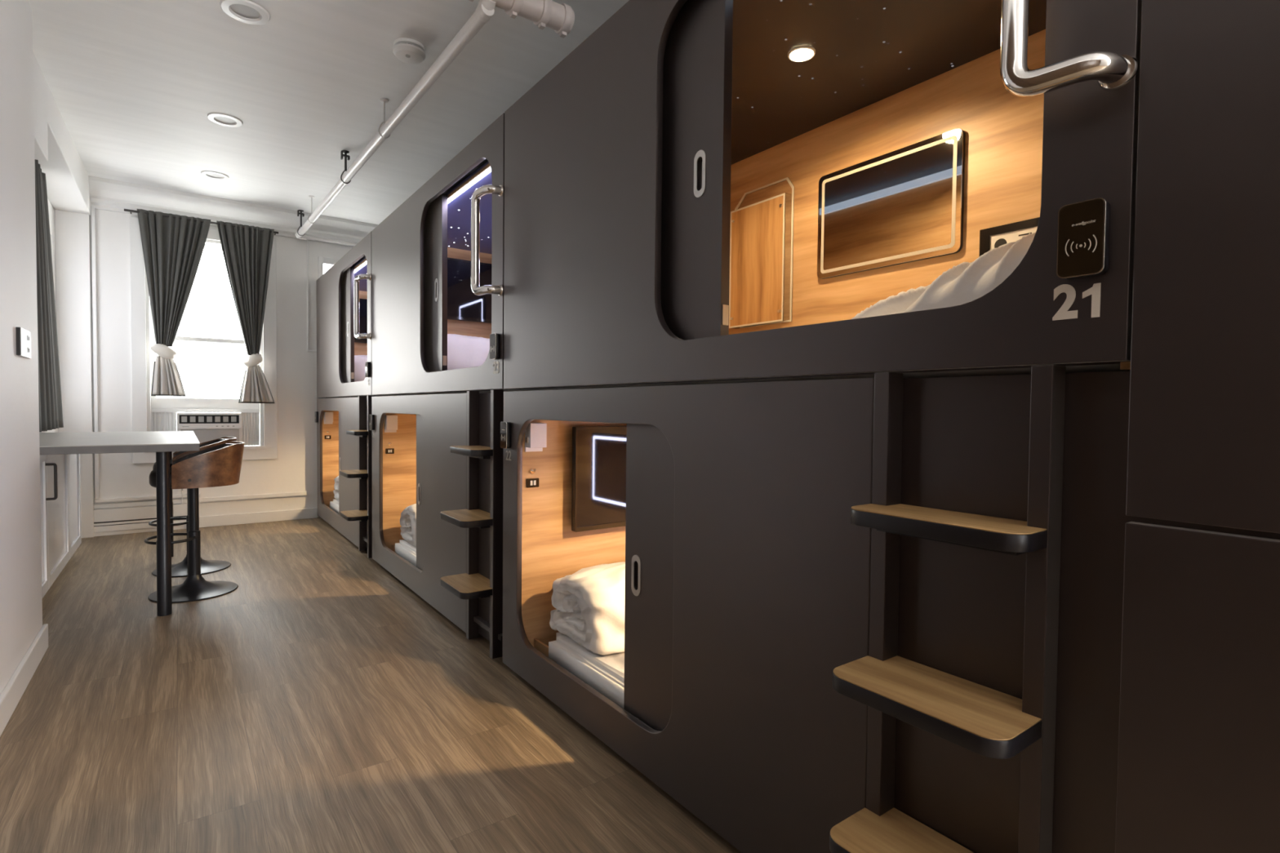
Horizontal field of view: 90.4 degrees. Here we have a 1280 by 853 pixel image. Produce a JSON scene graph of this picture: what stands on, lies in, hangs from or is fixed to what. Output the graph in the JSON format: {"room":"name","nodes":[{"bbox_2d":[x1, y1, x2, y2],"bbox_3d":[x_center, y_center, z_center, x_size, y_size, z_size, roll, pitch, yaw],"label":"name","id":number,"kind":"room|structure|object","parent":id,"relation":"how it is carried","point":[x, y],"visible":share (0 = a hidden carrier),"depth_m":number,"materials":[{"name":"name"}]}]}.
{"room":"dormitory","nodes":[
{"label":"dormitory","id":0,"kind":"room"},
{"bbox_2d":[0,0,42,694],"bbox_3d":[-0.780,-0.402,0.124,0.150,2.900,6.240,-1,2,-36],"label":"wall","id":1,"kind":"structure","parent":0,"point":[20,549],"depth_m":2.35,"materials":[{"name":"white paint"}]},
{"bbox_2d":[15,327,31,358],"bbox_3d":[-2.313,-0.312,2.377,0.013,0.108,0.282,-1,2,-36],"label":"light switch","id":2,"kind":"object","parent":1,"relation":"attached to","point":[23,336],"visible":1,"depth_m":2.37,"materials":[{"name":"white plastic"}]},
{"bbox_2d":[0,623,48,736],"bbox_3d":[-0.732,0.994,0.219,0.016,0.105,6.256,-1,2,-36],"label":"baseboard","id":3,"kind":"structure","parent":1,"relation":"attached to","point":[10,697],"depth_m":2.30,"materials":[{"name":"white wood"}]},
{"bbox_2d":[32,51,91,215],"bbox_3d":[-3.535,-1.667,3.747,0.210,0.530,2.930,-1,2,-36],"label":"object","id":4,"kind":"structure","parent":1,"relation":"attached to","point":[68,189],"depth_m":3.90,"materials":[{"name":"white paint"}]},
{"bbox_2d":[39,198,57,432],"bbox_3d":[-3.633,-0.528,3.593,0.150,2.900,3.130,-1,2,-36],"label":"wall","id":5,"kind":"structure","parent":0,"point":[51,209],"depth_m":4.76,"materials":[{"name":"white paint"}]},
{"bbox_2d":[35,159,63,431],"bbox_3d":[-3.708,-0.776,3.932,0.057,1.607,1.560,-1,2,-36],"label":"curtain","id":6,"kind":"object","parent":5,"relation":"hanging from","point":[51,413],"visible":0.47,"depth_m":3.98,"materials":[{"name":"grey fabric"}]},
{"bbox_2d":[89,208,353,517],"bbox_3d":[-3.412,-0.588,5.798,3.400,2.900,0.180,-1,2,-36],"label":"wall","id":7,"kind":"structure","parent":0,"point":[295,469],"depth_m":5.70,"materials":[{"name":"white paint"}]},
{"bbox_2d":[54,209,93,537],"bbox_3d":[-4.399,-0.389,4.948,0.200,2.530,0.045,-1,2,-36],"label":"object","id":8,"kind":"structure","parent":7,"relation":"attached to","point":[72,229],"depth_m":4.93,"materials":[{"name":"white paint"}]},
{"bbox_2d":[93,503,187,532],"bbox_3d":[-4.110,0.753,5.192,0.695,0.200,0.016,-1,2,-36],"label":"baseboard heater","id":9,"kind":"object","parent":7,"relation":"attached to","point":[133,517],"visible":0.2,"depth_m":5.16,"materials":[{"name":"white metal"}]},
{"bbox_2d":[124,208,278,235],"bbox_3d":[-3.679,-1.755,5.383,1.070,0.085,0.108,-1,2,-36],"label":"curtain rod","id":10,"kind":"object","parent":7,"relation":"attached to","point":[125,210],"visible":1,"depth_m":5.27,"materials":[{"name":"metal"}]},
{"bbox_2d":[137,208,210,396],"bbox_3d":[-3.829,-0.996,5.244,0.492,1.493,0.102,-1,2,-36],"label":"curtain","id":11,"kind":"object","parent":10,"relation":"hanging from","point":[173,248],"visible":1,"depth_m":5.20,"materials":[{"name":"grey fabric"}]},
{"bbox_2d":[216,220,274,403],"bbox_3d":[-3.426,-0.975,5.537,0.426,1.543,0.097,-1,2,-36],"label":"curtain","id":12,"kind":"object","parent":10,"relation":"hanging from","point":[246,252],"visible":1,"depth_m":5.54,"materials":[{"name":"grey fabric"}]},
{"bbox_2d":[129,216,277,463],"bbox_3d":[-3.756,-0.701,5.522,1.030,1.995,0.215,-1,2,-36],"label":"window","id":13,"kind":"structure","parent":7,"relation":"in","point":[142,331],"depth_m":5.36,"materials":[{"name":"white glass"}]},
{"bbox_2d":[151,408,259,445],"bbox_3d":[-3.760,0.010,5.527,0.780,0.328,0.244,-1,2,-36],"label":"air conditioner","id":14,"kind":"object","parent":13,"relation":"attached to","point":[243,424],"visible":0.84,"depth_m":5.46,"materials":[{"name":"white plastic"}]},
{"bbox_2d":[151,412,176,431],"bbox_3d":[-4.007,0.023,5.349,0.172,0.308,0.009,-1,2,-36],"label":"panel","id":15,"kind":"object","parent":14,"relation":"attached to","point":[160,421],"depth_m":5.35,"materials":[{"name":"white plastic"}]},
{"bbox_2d":[181,488,182,503],"bbox_3d":[-3.861,0.420,5.358,0.012,0.460,0.019,-1,2,-36],"label":"power cord","id":16,"kind":"object","parent":14,"relation":"hanging from","point":[181,489],"visible":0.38,"depth_m":5.36,"materials":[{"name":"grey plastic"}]},
{"bbox_2d":[179,414,239,423],"bbox_3d":[-3.684,-0.062,5.445,0.425,0.073,0.003,-1,2,-36],"label":"vent grille","id":17,"kind":"object","parent":14,"relation":"attached to","point":[184,419],"depth_m":5.44,"materials":[{"name":"grey plastic"}]},
{"bbox_2d":[241,413,259,445],"bbox_3d":[-3.504,0.018,5.714,0.145,0.308,0.009,-1,2,-36],"label":"panel","id":18,"kind":"object","parent":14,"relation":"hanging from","point":[250,421],"depth_m":5.72,"materials":[{"name":"white plastic"}]},
{"bbox_2d":[90,206,316,509],"bbox_3d":[-3.674,-0.542,5.479,1.600,2.380,0.030,-1,2,-36],"label":"trim mouldings","id":19,"kind":"structure","parent":7,"relation":"attached to","point":[92,208],"depth_m":5.05,"materials":[{"name":"white wood"}]},
{"bbox_2d":[93,507,317,536],"bbox_3d":[-3.772,0.821,5.463,1.800,0.095,0.020,-1,2,-36],"label":"baseboard","id":20,"kind":"structure","parent":7,"relation":"attached to","point":[302,513],"depth_m":5.63,"materials":[{"name":"white wood"}]},
{"bbox_2d":[88,175,378,246],"bbox_3d":[-3.171,-1.844,5.712,2.690,0.240,0.170,-1,2,-36],"label":"ceiling beam","id":21,"kind":"structure","parent":7,"relation":"attached to","point":[106,194],"depth_m":5.38,"materials":[{"name":"white paint"}]},
{"bbox_2d":[318,256,339,278],"bbox_3d":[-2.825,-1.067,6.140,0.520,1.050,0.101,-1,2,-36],"label":"door frame","id":22,"kind":"structure","parent":7,"relation":"in","point":[322,260],"depth_m":5.96,"materials":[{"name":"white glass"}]},
{"bbox_2d":[28,0,629,224],"bbox_3d":[-0.662,-1.714,1.993,3.400,0.480,9.700,-1,2,-36],"label":"ceiling","id":23,"kind":"structure","parent":0,"point":[134,85],"depth_m":3.27,"materials":[{"name":"paint"}]},
{"bbox_2d":[200,170,229,179],"bbox_3d":[-3.164,-1.872,4.733,0.176,0.014,0.176,-1,2,-36],"label":"recessed light","id":24,"kind":"object","parent":23,"relation":"in","point":[210,174],"visible":1,"depth_m":4.73,"materials":[{"name":"white plastic"}]},
{"bbox_2d":[206,173,223,177],"bbox_3d":[-3.164,-1.875,4.733,0.106,0.003,0.106,-1,2,-36],"label":"diffuser","id":25,"kind":"object","parent":24,"relation":"attached to","point":[208,175],"depth_m":4.74,"materials":[{"name":"white plastic"}]},
{"bbox_2d":[207,112,243,127],"bbox_3d":[-2.421,-1.792,3.711,0.176,0.014,0.176,-1,2,-36],"label":"recessed light","id":26,"kind":"object","parent":23,"relation":"in","point":[224,119],"visible":1,"depth_m":3.71,"materials":[{"name":"white plastic"}]},
{"bbox_2d":[214,115,235,123],"bbox_3d":[-2.421,-1.794,3.711,0.106,0.003,0.106,-1,2,-36],"label":"diffuser","id":27,"kind":"object","parent":26,"relation":"attached to","point":[218,119],"depth_m":3.71,"materials":[{"name":"white plastic"}]},
{"bbox_2d":[219,0,270,25],"bbox_3d":[-1.619,-1.705,2.609,0.176,0.014,0.176,-1,2,-36],"label":"recessed light","id":28,"kind":"object","parent":23,"relation":"in","point":[246,11],"visible":1,"depth_m":2.61,"materials":[{"name":"white plastic"}]},
{"bbox_2d":[230,4,260,18],"bbox_3d":[-1.619,-1.707,2.609,0.106,0.003,0.106,-1,2,-36],"label":"diffuser","id":29,"kind":"object","parent":28,"relation":"attached to","point":[237,11],"depth_m":2.61,"materials":[{"name":"white plastic"}]},
{"bbox_2d":[295,3,494,245],"bbox_3d":[-1.401,-1.705,4.346,1.133,0.334,4.376,-1,2,-36],"label":"pipe","id":30,"kind":"object","parent":23,"relation":"hanging from","point":[471,28],"visible":0.97,"depth_m":3.16,"materials":[{"name":"metal"}]},
{"bbox_2d":[468,0,574,38],"bbox_3d":[-0.532,-1.540,2.272,0.630,0.141,0.115,-1,2,-36],"label":"pipe fitting","id":31,"kind":"object","parent":30,"relation":"attached to","point":[560,18],"visible":0.99,"depth_m":2.35,"materials":[{"name":"paint"}]},
{"bbox_2d":[392,37,425,64],"bbox_3d":[-1.032,-1.675,2.845,0.138,0.064,0.138,-1,2,-36],"label":"smoke detector","id":32,"kind":"object","parent":23,"relation":"attached to","point":[408,51],"visible":1,"depth_m":2.81,"materials":[{"name":"white plastic"}]},
{"bbox_2d":[0,517,741,852],"bbox_3d":[-0.689,1.035,2.071,3.400,0.080,9.700,-1,2,-36],"label":"floor","id":33,"kind":"structure","parent":0,"point":[319,703],"depth_m":2.06,"materials":[{"name":"brown wood"}]},
{"bbox_2d":[40,453,81,598],"bbox_3d":[-3.331,0.516,3.522,0.234,0.822,2.180,-1,2,-36],"label":"base cabinet","id":34,"kind":"object","parent":33,"relation":"on","point":[60,474],"visible":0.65,"depth_m":3.68,"materials":[{"name":"white paint"}]},
{"bbox_2d":[39,431,199,616],"bbox_3d":[-3.059,0.493,3.656,0.833,0.864,1.760,-1,2,-36],"label":"bar table","id":35,"kind":"object","parent":33,"relation":"on","point":[163,443],"visible":0.98,"depth_m":3.17,"materials":[{"name":"grey stone"}]},
{"bbox_2d":[148,436,236,577],"bbox_3d":[-2.863,0.496,4.081,0.466,0.839,0.454,-1,2,-36],"label":"bar stool","id":36,"kind":"object","parent":33,"relation":"on","point":[178,570],"visible":0.27,"depth_m":4.05,"materials":[{"name":"leather"}]},
{"bbox_2d":[173,439,226,457],"bbox_3d":[-2.817,0.172,4.106,0.316,0.168,0.424,-1,2,-36],"label":"cushion","id":37,"kind":"object","parent":36,"relation":"on","point":[216,442],"depth_m":4.18,"materials":[{"name":"leather"}]},
{"bbox_2d":[144,441,244,603],"bbox_3d":[-2.499,0.514,3.579,0.466,0.839,0.454,-1,2,-36],"label":"bar stool","id":38,"kind":"object","parent":33,"relation":"on","point":[220,464],"visible":0.9,"depth_m":3.51,"materials":[{"name":"wood"}]},
{"bbox_2d":[173,443,235,464],"bbox_3d":[-2.452,0.190,3.604,0.316,0.168,0.424,-1,2,-36],"label":"cushion","id":39,"kind":"object","parent":38,"relation":"on","point":[224,453],"depth_m":3.49,"materials":[{"name":"leather"}]},
{"bbox_2d":[315,397,367,547],"bbox_3d":[-2.017,0.326,5.421,1.042,1.122,2.080,-1,2,-36],"label":"capsule","id":40,"kind":"object","parent":33,"relation":"on","point":[338,453],"visible":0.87,"depth_m":5.26,"materials":[{"name":"black laminate"}]},
{"bbox_2d":[324,435,330,439],"bbox_3d":[-2.889,0.100,5.881,0.053,0.035,0.009,-1,2,-36],"label":"light switch","id":41,"kind":"object","parent":40,"relation":"attached to","point":[326,437],"visible":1,"depth_m":5.88,"materials":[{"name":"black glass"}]},
{"bbox_2d":[323,412,333,423],"bbox_3d":[-2.875,-0.078,5.863,0.078,0.112,0.044,-1,2,-36],"label":"box","id":42,"kind":"object","parent":40,"relation":"attached to","point":[328,416],"visible":1,"depth_m":5.85,"materials":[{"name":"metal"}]},
{"bbox_2d":[329,498,338,513],"bbox_3d":[-1.976,0.727,5.363,0.880,0.100,1.765,-1,2,-36],"label":"mattress","id":43,"kind":"object","parent":40,"relation":"on","point":[334,504],"visible":0.09,"depth_m":5.63,"materials":[{"name":"white fabric"}]},
{"bbox_2d":[333,475,338,499],"bbox_3d":[-2.354,0.523,5.877,0.838,0.271,0.394,-1,2,-36],"label":"duvet","id":44,"kind":"object","parent":43,"relation":"on","point":[335,491],"visible":0.06,"depth_m":5.71,"materials":[{"name":"white fabric"}]},
{"bbox_2d":[316,231,398,397],"bbox_3d":[-2.030,-0.791,5.371,1.101,1.091,2.083,-1,2,-36],"label":"capsule","id":45,"kind":"object","parent":40,"relation":"on","point":[340,290],"visible":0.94,"depth_m":5.13,"materials":[{"name":"black laminate"}]},
{"bbox_2d":[354,298,367,342],"bbox_3d":[-2.446,-0.998,6.130,0.710,0.410,0.063,-1,2,-36],"label":"television","id":46,"kind":"object","parent":45,"relation":"attached to","point":[362,302],"visible":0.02,"depth_m":5.98,"materials":[{"name":"black glass"}]},
{"bbox_3d":[-1.970,-0.339,5.382,0.820,0.045,1.850,-1,2,-36],"label":"mattress","id":47,"kind":"object","parent":45,"relation":"on","visible":0},
{"bbox_2d":[354,355,367,382],"bbox_3d":[-2.402,-0.518,5.938,0.774,0.283,0.435,-1,2,-36],"label":"duvet","id":48,"kind":"object","parent":47,"relation":"on","point":[359,360],"visible":0.09,"depth_m":5.64,"materials":[{"name":"white fabric"}]},
{"bbox_2d":[339,395,375,558],"bbox_3d":[-1.985,0.344,4.457,0.175,1.121,0.302,-1,2,-36],"label":"ladder","id":49,"kind":"object","parent":33,"relation":"on","point":[362,515],"visible":0.92,"depth_m":4.44,"materials":[{"name":"black metal"}]},
{"bbox_2d":[368,392,502,641],"bbox_3d":[-0.776,0.387,3.712,1.042,1.122,2.125,-1,2,-36],"label":"capsule","id":50,"kind":"object","parent":33,"relation":"on","point":[422,470],"visible":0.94,"depth_m":3.29,"materials":[{"name":"black laminate"}]},
{"bbox_2d":[385,448,394,453],"bbox_3d":[-1.635,0.161,4.154,0.053,0.035,0.009,-1,2,-36],"label":"light switch","id":51,"kind":"object","parent":50,"relation":"attached to","point":[388,451],"visible":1,"depth_m":4.15,"materials":[{"name":"black plastic"}]},
{"bbox_2d":[384,415,397,432],"bbox_3d":[-1.620,-0.017,4.137,0.078,0.112,0.044,-1,2,-36],"label":"box","id":52,"kind":"object","parent":50,"relation":"attached to","point":[390,421],"visible":0.88,"depth_m":4.12,"materials":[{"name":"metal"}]},
{"bbox_2d":[395,539,416,566],"bbox_3d":[-0.722,0.788,3.636,0.880,0.100,1.765,-1,2,-36],"label":"mattress","id":53,"kind":"object","parent":50,"relation":"on","point":[406,550],"visible":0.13,"depth_m":3.86,"materials":[{"name":"white fabric"}]},
{"bbox_2d":[400,503,416,546],"bbox_3d":[-1.103,0.585,4.148,0.847,0.269,0.397,-1,2,-36],"label":"duvet","id":54,"kind":"object","parent":53,"relation":"on","point":[408,516],"visible":0.18,"depth_m":3.91,"materials":[{"name":"white fabric"}]},
{"bbox_2d":[371,112,535,395],"bbox_3d":[-0.789,-0.730,3.662,1.101,1.091,2.128,-1,2,-36],"label":"capsule","id":55,"kind":"object","parent":50,"relation":"on","point":[459,212],"visible":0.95,"depth_m":3.40,"materials":[{"name":"black laminate"}]},
{"bbox_2d":[447,257,491,323],"bbox_3d":[-1.192,-0.937,4.403,0.710,0.410,0.063,-1,2,-36],"label":"television","id":56,"kind":"object","parent":55,"relation":"attached to","point":[463,304],"visible":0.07,"depth_m":4.37,"materials":[{"name":"black glass"}]},
{"bbox_3d":[-0.716,-0.278,3.655,0.820,0.045,1.850,-1,2,-36],"label":"mattress","id":57,"kind":"object","parent":55,"relation":"on","visible":0},
{"bbox_2d":[447,333,489,369],"bbox_3d":[-1.146,-0.460,4.199,0.771,0.289,0.422,-1,2,-36],"label":"duvet","id":58,"kind":"object","parent":57,"relation":"on","point":[463,351],"visible":0.16,"depth_m":4.00,"materials":[{"name":"white fabric"}]},
{"bbox_2d":[440,390,503,658],"bbox_3d":[-0.730,0.405,2.731,0.175,1.121,0.302,-1,2,-36],"label":"ladder","id":59,"kind":"object","parent":33,"relation":"on","point":[471,585],"visible":1,"depth_m":2.66,"materials":[{"name":"black metal"}]},
{"bbox_2d":[500,361,1131,852],"bbox_3d":[0.459,0.442,2.012,1.042,1.132,2.060,-1,2,-36],"label":"capsule","id":60,"kind":"object","parent":33,"relation":"on","point":[748,570],"visible":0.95,"depth_m":1.32,"materials":[{"name":"black laminate"}]},
{"bbox_2d":[525,478,538,488],"bbox_3d":[-0.418,0.220,2.480,0.053,0.035,0.009,-1,2,-36],"label":"light switch","id":61,"kind":"object","parent":60,"relation":"attached to","point":[530,482],"visible":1,"depth_m":2.48,"materials":[{"name":"black plastic"}]},
{"bbox_2d":[529,468,536,473],"bbox_3d":[-0.412,0.173,2.470,0.020,0.021,0.029,-1,2,-36],"label":"hook","id":62,"kind":"object","parent":60,"relation":"attached to","point":[532,470],"visible":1,"depth_m":2.47,"materials":[{"name":"brown wood"}]},
{"bbox_2d":[524,422,546,452],"bbox_3d":[-0.404,0.042,2.463,0.078,0.112,0.044,-1,2,-36],"label":"box","id":63,"kind":"object","parent":60,"relation":"attached to","point":[535,433],"visible":0.84,"depth_m":2.45,"materials":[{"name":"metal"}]},
{"bbox_2d":[548,632,624,708],"bbox_3d":[0.494,0.848,1.962,0.880,0.100,1.765,-1,2,-36],"label":"mattress","id":64,"kind":"object","parent":60,"relation":"on","point":[605,674],"visible":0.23,"depth_m":2.15,"materials":[{"name":"white fabric"}]},
{"bbox_2d":[549,561,625,655],"bbox_3d":[0.080,0.643,2.527,0.836,0.268,0.394,-1,2,-36],"label":"duvet","id":65,"kind":"object","parent":64,"relation":"on","point":[588,602],"visible":0.36,"depth_m":2.25,"materials":[{"name":"white fabric"}]},
{"bbox_2d":[571,426,626,532],"bbox_3d":[0.013,0.207,2.760,0.710,0.420,0.063,-1,2,-36],"label":"wall mirror","id":66,"kind":"object","parent":60,"relation":"attached to","point":[598,492],"visible":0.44,"depth_m":2.59,"materials":[{"name":"black glass"}]},
{"bbox_2d":[503,0,1142,390],"bbox_3d":[0.447,-0.670,1.962,1.101,1.091,2.063,-1,2,-36],"label":"capsule","id":67,"kind":"object","parent":60,"relation":"on","point":[628,164],"visible":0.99,"depth_m":1.78,"materials":[{"name":"black laminate"}]},
{"bbox_2d":[728,177,794,328],"bbox_3d":[0.497,-0.715,2.660,0.047,0.582,0.330,-1,2,-36],"label":"folding table","id":68,"kind":"object","parent":67,"relation":"attached to","point":[757,229],"visible":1,"depth_m":2.64,"materials":[{"name":"brown wood"}]},
{"bbox_2d":[787,44,815,62],"bbox_3d":[0.490,-1.131,1.930,0.082,0.007,0.082,-1,2,-36],"label":"ceiling light","id":69,"kind":"object","parent":67,"relation":"attached to","point":[804,52],"visible":1,"depth_m":1.92,"materials":[{"name":"white plastic"}]},
{"bbox_2d":[790,48,813,60],"bbox_3d":[0.490,-1.132,1.930,0.068,0.005,0.068,-1,2,-36],"label":"diffuser","id":70,"kind":"object","parent":69,"relation":"attached to","point":[796,54],"depth_m":1.93,"materials":[{"name":"white plastic"}]},
{"bbox_2d":[817,128,965,279],"bbox_3d":[0.845,-0.747,2.204,0.016,0.385,0.550,-1,2,-36],"label":"wall mirror","id":71,"kind":"object","parent":67,"relation":"attached to","point":[904,205],"visible":1,"depth_m":2.16,"materials":[{"name":"black mirror"}]},
{"bbox_2d":[979,217,1039,256],"bbox_3d":[1.121,-0.538,1.831,0.014,0.114,0.275,-1,2,-36],"label":"panel","id":72,"kind":"object","parent":67,"relation":"attached to","point":[990,238],"visible":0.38,"depth_m":1.88,"materials":[{"name":"black plastic"}]},
{"bbox_2d":[994,238,1006,248],"bbox_3d":[1.073,-0.541,1.891,0.001,0.036,0.036,-1,2,-36],"label":"socket","id":73,"kind":"object","parent":72,"relation":"attached to","point":[997,242],"depth_m":1.89,"materials":[{"name":"plastic"}]},
{"bbox_3d":[0.500,-0.206,1.981,0.820,0.024,1.850,-1,2,-36],"label":"mattress","id":74,"kind":"object","parent":67,"relation":"on","visible":0},
{"bbox_2d":[851,231,1035,319],"bbox_3d":[0.842,-0.305,1.491,0.780,0.210,0.600,-1,2,-36],"label":"pillow","id":75,"kind":"object","parent":74,"relation":"on","point":[965,282],"visible":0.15,"depth_m":1.20,"materials":[{"name":"white fabric"}]},
{"bbox_2d":[829,364,1066,852],"bbox_3d":[0.486,0.465,1.056,0.175,1.121,0.302,-1,2,-36],"label":"ladder","id":76,"kind":"object","parent":33,"relation":"on","point":[980,719],"visible":1,"depth_m":1.00,"materials":[{"name":"black metal"}]},
{"bbox_2d":[1115,0,1279,852],"bbox_3d":[1.333,-0.062,0.818,1.020,2.224,0.861,-1,2,-36],"label":"wall panel","id":77,"kind":"object","parent":33,"relation":"on","point":[1198,762],"visible":1,"depth_m":0.81,"materials":[{"name":"black laminate"}]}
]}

